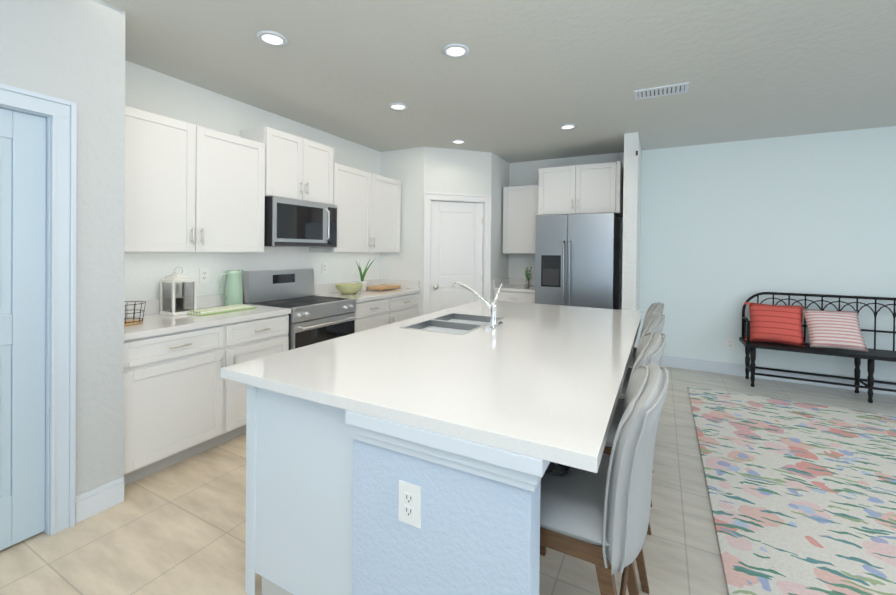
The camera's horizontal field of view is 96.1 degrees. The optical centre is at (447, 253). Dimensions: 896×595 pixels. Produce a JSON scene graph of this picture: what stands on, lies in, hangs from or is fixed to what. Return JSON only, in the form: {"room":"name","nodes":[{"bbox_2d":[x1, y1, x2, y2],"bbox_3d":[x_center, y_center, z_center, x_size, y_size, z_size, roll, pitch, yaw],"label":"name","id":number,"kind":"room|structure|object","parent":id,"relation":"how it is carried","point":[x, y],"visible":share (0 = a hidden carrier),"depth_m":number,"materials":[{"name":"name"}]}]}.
{"room":"kitchen","nodes":[
{"label":"kitchen","id":0,"kind":"room"},
{"bbox_2d":[0,0,124,534],"bbox_3d":[-3.151,0.023,-0.057,0.280,2.700,5.305,1,0,28],"label":"wall","id":1,"kind":"structure","parent":0,"point":[72,50],"depth_m":2.10,"materials":[{"name":"grey paint"}]},
{"bbox_2d":[0,108,45,550],"bbox_3d":[-2.164,0.350,1.619,0.035,2.018,0.800,1,0,28],"label":"door","id":2,"kind":"structure","parent":1,"relation":"in","point":[22,304],"depth_m":1.89,"materials":[{"name":"blue"}]},
{"bbox_2d":[0,83,76,535],"bbox_3d":[-2.163,0.309,1.619,0.146,2.125,0.990,1,0,28],"label":"door frame","id":3,"kind":"structure","parent":1,"relation":"attached to","point":[60,412],"depth_m":1.97,"materials":[{"name":"white wood"}]},
{"bbox_2d":[75,477,123,522],"bbox_3d":[-3.007,1.307,-0.063,0.014,0.135,5.185,1,0,28],"label":"baseboard","id":4,"kind":"structure","parent":1,"relation":"attached to","point":[95,501],"depth_m":2.12,"materials":[{"name":"white wood"}]},
{"bbox_2d":[124,60,380,302],"bbox_3d":[-1.129,0.011,4.448,0.680,2.700,4.760,1,0,28],"label":"wall","id":5,"kind":"structure","parent":0,"point":[151,91],"depth_m":3.40,"materials":[{"name":"white paint"}]},
{"bbox_2d":[124,106,264,252],"bbox_3d":[-1.942,-0.467,2.955,0.381,0.920,1.143,1,0,28],"label":"upper cabinet","id":6,"kind":"object","parent":5,"relation":"attached to","point":[191,188],"visible":0.79,"depth_m":2.84,"materials":[{"name":"white wood"}]},
{"bbox_2d":[199,268,208,282],"bbox_3d":[-1.990,0.181,3.286,0.009,0.120,0.075,1,0,28],"label":"outlet","id":7,"kind":"object","parent":5,"relation":"attached to","point":[203,275],"visible":1,"depth_m":3.28,"materials":[{"name":"white plastic"}]},
{"bbox_2d":[240,126,332,204],"bbox_3d":[-1.484,-0.784,3.812,0.381,0.588,0.792,1,0,28],"label":"upper cabinet","id":8,"kind":"object","parent":5,"relation":"attached to","point":[298,168],"visible":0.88,"depth_m":3.66,"materials":[{"name":"white wood"}]},
{"bbox_2d":[264,196,337,246],"bbox_3d":[-1.448,-0.274,3.813,0.454,0.423,0.756,1,0,28],"label":"microwave","id":9,"kind":"object","parent":8,"relation":"attached to","point":[288,222],"visible":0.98,"depth_m":3.63,"materials":[{"name":"silver metal"}]},
{"bbox_2d":[322,262,326,272],"bbox_3d":[-1.367,0.159,4.461,0.009,0.120,0.075,1,0,28],"label":"outlet","id":10,"kind":"object","parent":5,"relation":"attached to","point":[324,267],"visible":1,"depth_m":4.46,"materials":[{"name":"white plastic"}]},
{"bbox_2d":[309,163,400,252],"bbox_3d":[-1.020,-0.470,4.697,0.381,0.920,1.197,1,0,28],"label":"upper cabinet","id":11,"kind":"object","parent":5,"relation":"attached to","point":[368,204],"visible":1,"depth_m":4.54,"materials":[{"name":"white wood"}]},
{"bbox_2d":[380,147,423,315],"bbox_3d":[-0.579,0.011,5.243,0.667,2.700,0.120,1,0,28],"label":"wall","id":12,"kind":"structure","parent":0,"point":[405,167],"depth_m":5.13,"materials":[{"name":"white paint"}]},
{"bbox_2d":[0,366,895,594],"bbox_3d":[1.423,1.450,0.158,9.240,0.060,9.960,1,0,28],"label":"floor","id":13,"kind":"structure","parent":0,"point":[178,528],"depth_m":1.97,"materials":[{"name":"tile"}]},
{"bbox_2d":[123,294,290,485],"bbox_3d":[-1.828,0.857,2.916,0.652,1.017,1.175,1,0,28],"label":"base cabinet","id":14,"kind":"object","parent":13,"relation":"on","point":[183,400],"visible":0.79,"depth_m":2.62,"materials":[{"name":"white wood"}]},
{"bbox_2d":[124,301,145,325],"bbox_3d":[-2.044,0.381,2.557,0.204,0.132,0.204,1,0,28],"label":"basket","id":15,"kind":"object","parent":14,"relation":"on","point":[133,321],"visible":0.62,"depth_m":2.55,"materials":[{"name":"black metal"}]},
{"bbox_2d":[160,267,196,315],"bbox_3d":[-1.997,0.271,2.985,0.166,0.347,0.166,1,0,28],"label":"lantern","id":16,"kind":"object","parent":14,"relation":"on","point":[178,294],"visible":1,"depth_m":2.94,"materials":[{"name":"white"}]},
{"bbox_2d":[186,304,256,315],"bbox_3d":[-1.745,0.434,3.123,0.180,0.024,0.460,1,0,28],"label":"towel","id":17,"kind":"object","parent":14,"relation":"on","point":[214,310],"visible":1,"depth_m":3.07,"materials":[{"name":"fabric"}]},
{"bbox_2d":[219,269,242,305],"bbox_3d":[-1.819,0.290,3.376,0.140,0.307,0.216,1,0,28],"label":"pitcher","id":18,"kind":"object","parent":14,"relation":"on","point":[233,295],"visible":0.96,"depth_m":3.34,"materials":[{"name":"green ceramic"}]},
{"bbox_2d":[243,268,356,349],"bbox_3d":[-1.344,0.764,3.760,0.702,1.200,0.762,1,0,28],"label":"range","id":19,"kind":"object","parent":13,"relation":"on","point":[313,319],"visible":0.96,"depth_m":3.68,"materials":[{"name":"silver metal"}]},
{"bbox_2d":[314,279,419,332],"bbox_3d":[-0.908,0.853,4.655,0.652,1.017,1.220,1,0,28],"label":"base cabinet","id":20,"kind":"object","parent":13,"relation":"on","point":[376,308],"visible":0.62,"depth_m":4.49,"materials":[{"name":"white wood"}]},
{"bbox_2d":[335,283,362,293],"bbox_3d":[-1.088,0.391,4.427,0.300,0.105,0.300,1,0,28],"label":"bowl","id":21,"kind":"object","parent":20,"relation":"on","point":[348,288],"visible":1,"depth_m":4.33,"materials":[{"name":"green ceramic"}]},
{"bbox_2d":[356,258,374,291],"bbox_3d":[-0.967,0.247,4.689,0.243,0.392,0.279,1,0,28],"label":"aloe plant","id":22,"kind":"object","parent":20,"relation":"on","point":[364,286],"visible":0.96,"depth_m":4.68,"materials":[{"name":"green plant"}]},
{"bbox_2d":[366,284,400,290],"bbox_3d":[-0.807,0.421,4.980,0.260,0.042,0.400,1,0,28],"label":"cutting board","id":23,"kind":"object","parent":20,"relation":"on","point":[381,287],"visible":0.96,"depth_m":4.88,"materials":[{"name":"brown wood"}]},
{"bbox_2d":[220,376,624,594],"bbox_3d":[0.305,0.952,2.514,1.274,0.877,2.710,1,0,28],"label":"kitchen island","id":24,"kind":"object","parent":13,"relation":"on","point":[323,477],"depth_m":1.30,"materials":[{"name":"white"}]},
{"bbox_2d":[398,480,420,527],"bbox_3d":[-0.119,0.775,1.245,0.080,0.125,0.009,1,0,28],"label":"outlet","id":25,"kind":"object","parent":24,"relation":"attached to","point":[409,509],"visible":1,"depth_m":1.24,"materials":[{"name":"white plastic"}]},
{"bbox_2d":[220,300,642,472],"bbox_3d":[0.346,0.492,2.491,1.450,0.042,2.700,1,0,28],"label":"island countertop","id":26,"kind":"structure","parent":24,"relation":"on","point":[548,380],"depth_m":1.59,"materials":[{"name":"white stone"}]},
{"bbox_2d":[404,320,479,335],"bbox_3d":[-0.026,0.571,2.580,0.400,0.204,0.328,1,0,28],"label":"sink","id":27,"kind":"object","parent":26,"relation":"in","point":[428,325],"depth_m":2.71,"materials":[{"name":"silver metal"}]},
{"bbox_2d":[432,312,499,323],"bbox_3d":[0.138,0.571,2.891,0.400,0.204,0.328,1,0,28],"label":"sink","id":28,"kind":"object","parent":26,"relation":"in","point":[464,316],"depth_m":3.03,"materials":[{"name":"silver metal"}]},
{"bbox_2d":[451,282,503,329],"bbox_3d":[0.176,0.332,2.672,0.348,0.276,0.260,1,0,28],"label":"faucet","id":29,"kind":"object","parent":26,"relation":"on","point":[494,323],"visible":1,"depth_m":2.61,"materials":[{"name":"silver metal"}]},
{"bbox_2d":[493,277,534,302],"bbox_3d":[0.993,0.867,5.511,0.584,1.017,0.652,1,0,28],"label":"base cabinet","id":30,"kind":"object","parent":13,"relation":"on","point":[515,290],"visible":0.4,"depth_m":5.32,"materials":[{"name":"white wood"}]},
{"bbox_2d":[524,267,531,286],"bbox_3d":[1.094,0.323,5.482,0.100,0.272,0.132,1,0,28],"label":"plant","id":31,"kind":"object","parent":30,"relation":"on","point":[527,280],"visible":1,"depth_m":5.47,"materials":[{"name":"green plant"}]},
{"bbox_2d":[535,213,619,309],"bbox_3d":[1.622,0.463,5.038,0.890,1.845,0.824,1,0,28],"label":"fridge","id":32,"kind":"object","parent":13,"relation":"on","point":[577,256],"visible":0.6,"depth_m":4.71,"materials":[{"name":"silver metal"}]},
{"bbox_2d":[540,332,665,593],"bbox_3d":[0.737,0.879,1.934,0.537,1.038,0.493,1,0,28],"label":"stool","id":33,"kind":"object","parent":13,"relation":"on","point":[650,348],"visible":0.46,"depth_m":1.70,"materials":[{"name":"grey fabric"}]},
{"bbox_2d":[540,364,668,594],"bbox_3d":[0.437,0.880,1.369,0.537,1.038,0.493,1,0,28],"label":"stool","id":34,"kind":"object","parent":13,"relation":"on","point":[600,518],"visible":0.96,"depth_m":1.14,"materials":[{"name":"grey fabric"}]},
{"bbox_2d":[545,462,569,475],"bbox_3d":[0.368,0.722,1.394,0.110,0.036,0.149,1,0,28],"label":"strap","id":35,"kind":"object","parent":34,"relation":"on","point":[550,467],"visible":0.31,"depth_m":1.35,"materials":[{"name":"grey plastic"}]},
{"bbox_2d":[619,314,664,506],"bbox_3d":[1.036,0.878,2.500,0.537,1.038,0.493,1,0,28],"label":"stool","id":36,"kind":"object","parent":13,"relation":"on","point":[653,323],"visible":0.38,"depth_m":2.28,"materials":[{"name":"grey fabric"}]},
{"bbox_2d":[628,302,663,367],"bbox_3d":[1.336,0.877,3.066,0.537,1.038,0.493,1,0,28],"label":"stool","id":37,"kind":"object","parent":13,"relation":"on","point":[656,308],"visible":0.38,"depth_m":2.85,"materials":[{"name":"grey fabric"}]},
{"bbox_2d":[688,386,895,594],"bbox_3d":[2.864,1.417,1.533,3.140,0.013,4.400,1,0,28],"label":"rug","id":38,"kind":"object","parent":13,"relation":"on","point":[802,497],"visible":0.93,"depth_m":2.34,"materials":[{"name":"multicoloured carpet"}]},
{"bbox_2d":[739,292,895,402],"bbox_3d":[4.092,0.927,3.957,1.950,0.983,0.395,1,0,28],"label":"bench","id":39,"kind":"object","parent":13,"relation":"on","point":[872,355],"visible":0.77,"depth_m":4.09,"materials":[{"name":"black metal"}]},
{"bbox_2d":[745,302,804,346],"bbox_3d":[3.489,0.750,4.315,0.496,0.447,0.150,1,-23,34],"label":"pillow","id":40,"kind":"object","parent":39,"relation":"on","point":[777,323],"visible":0.94,"depth_m":4.25,"materials":[{"name":"red fabric"}]},
{"bbox_2d":[802,308,867,351],"bbox_3d":[3.873,0.761,4.042,0.440,0.420,0.140,1,-30,23],"label":"striped pillow","id":41,"kind":"object","parent":39,"relation":"on","point":[834,329],"visible":1,"depth_m":4.00,"materials":[{"name":"fabric"}]},
{"bbox_2d":[422,147,491,314],"bbox_3d":[0.100,0.018,5.245,0.912,2.700,0.160,0,0,-17],"label":"wall","id":42,"kind":"structure","parent":0,"point":[453,171],"depth_m":5.15,"materials":[{"name":"white paint"}]},
{"bbox_2d":[430,201,482,312],"bbox_3d":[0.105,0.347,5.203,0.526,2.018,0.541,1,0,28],"label":"pantry door","id":43,"kind":"structure","parent":42,"relation":"in","point":[456,239],"depth_m":5.19,"materials":[{"name":"white wood"}]},
{"bbox_2d":[423,192,491,314],"bbox_3d":[0.107,0.303,5.215,0.904,2.130,0.146,0,0,-17],"label":"door frame","id":44,"kind":"structure","parent":42,"relation":"attached to","point":[429,197],"depth_m":5.13,"materials":[{"name":"white wood"}]},
{"bbox_2d":[101,0,895,162],"bbox_3d":[1.452,-1.310,0.137,9.240,0.060,9.960,1,0,28],"label":"ceiling","id":45,"kind":"structure","parent":0,"point":[522,80],"depth_m":2.81,"materials":[{"name":"white paint"}]},
{"bbox_2d":[256,30,287,46],"bbox_3d":[-1.080,-1.318,2.473,0.180,0.010,0.180,1,0,28],"label":"recessed light","id":46,"kind":"object","parent":45,"relation":"in","point":[271,38],"visible":1,"depth_m":2.46,"materials":[{"name":"white plastic"}]},
{"bbox_2d":[388,103,407,109],"bbox_3d":[-0.449,-1.320,3.622,0.180,0.010,0.180,1,0,28],"label":"recessed light","id":47,"kind":"object","parent":45,"relation":"in","point":[397,106],"visible":0.98,"depth_m":3.61,"materials":[{"name":"white"}]},
{"bbox_2d":[442,43,469,57],"bbox_3d":[0.051,-1.307,2.599,0.180,0.010,0.180,1,0,28],"label":"recessed light","id":48,"kind":"object","parent":45,"relation":"in","point":[455,50],"visible":1,"depth_m":2.59,"materials":[{"name":"white plastic"}]},
{"bbox_2d":[451,139,465,143],"bbox_3d":[0.123,-1.322,4.767,0.180,0.010,0.180,1,0,28],"label":"recessed light","id":49,"kind":"object","parent":45,"relation":"in","point":[458,141],"visible":0.96,"depth_m":4.75,"materials":[{"name":"white"}]},
{"bbox_2d":[559,124,576,129],"bbox_3d":[1.236,-1.306,4.155,0.180,0.010,0.180,1,0,28],"label":"recessed light","id":50,"kind":"object","parent":45,"relation":"in","point":[567,126],"visible":0.96,"depth_m":4.13,"materials":[{"name":"white"}]},
{"bbox_2d":[634,82,688,99],"bbox_3d":[1.702,-1.294,3.218,0.380,0.011,0.200,1,0,28],"label":"ceiling vent","id":51,"kind":"object","parent":45,"relation":"in","point":[667,90],"visible":0.96,"depth_m":3.21,"materials":[{"name":"white metal"}]},
{"bbox_2d":[490,153,509,299],"bbox_3d":[0.674,0.021,5.646,0.120,2.700,0.715,1,0,28],"label":"wall","id":52,"kind":"structure","parent":0,"point":[500,173],"depth_m":5.53,"materials":[{"name":"white paint"}]},
{"bbox_2d":[622,132,641,347],"bbox_3d":[2.175,0.043,4.758,0.140,2.700,0.880,1,0,28],"label":"wall","id":53,"kind":"structure","parent":0,"point":[631,233],"depth_m":4.37,"materials":[{"name":"white paint"}]},
{"bbox_2d":[508,126,895,381],"bbox_3d":[4.319,0.070,4.189,7.928,2.700,0.120,1,0,28],"label":"wall","id":54,"kind":"structure","parent":0,"point":[728,229],"depth_m":4.53,"materials":[{"name":"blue paint"}]},
{"bbox_2d":[503,185,538,253],"bbox_3d":[1.074,-0.460,5.619,0.545,0.930,0.381,1,0,28],"label":"upper cabinet","id":55,"kind":"object","parent":54,"relation":"attached to","point":[520,208],"visible":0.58,"depth_m":5.50,"materials":[{"name":"white wood"}]},
{"bbox_2d":[538,161,623,216],"bbox_3d":[1.701,-0.775,5.134,0.960,0.598,0.651,1,0,28],"label":"upper cabinet","id":56,"kind":"object","parent":54,"relation":"attached to","point":[596,188],"visible":0.96,"depth_m":4.86,"materials":[{"name":"white wood"}]},
{"bbox_2d":[726,338,733,348],"bbox_3d":[3.274,1.046,4.670,0.075,0.120,0.009,1,0,28],"label":"outlet","id":57,"kind":"object","parent":54,"relation":"attached to","point":[729,343],"visible":1,"depth_m":4.67,"materials":[{"name":"white plastic"}]},
{"bbox_2d":[660,355,895,395],"bbox_3d":[5.048,1.364,3.729,5.935,0.135,0.017,1,0,28],"label":"baseboard","id":58,"kind":"structure","parent":54,"relation":"attached to","point":[706,365],"depth_m":4.53,"materials":[{"name":"white wood"}]}
]}

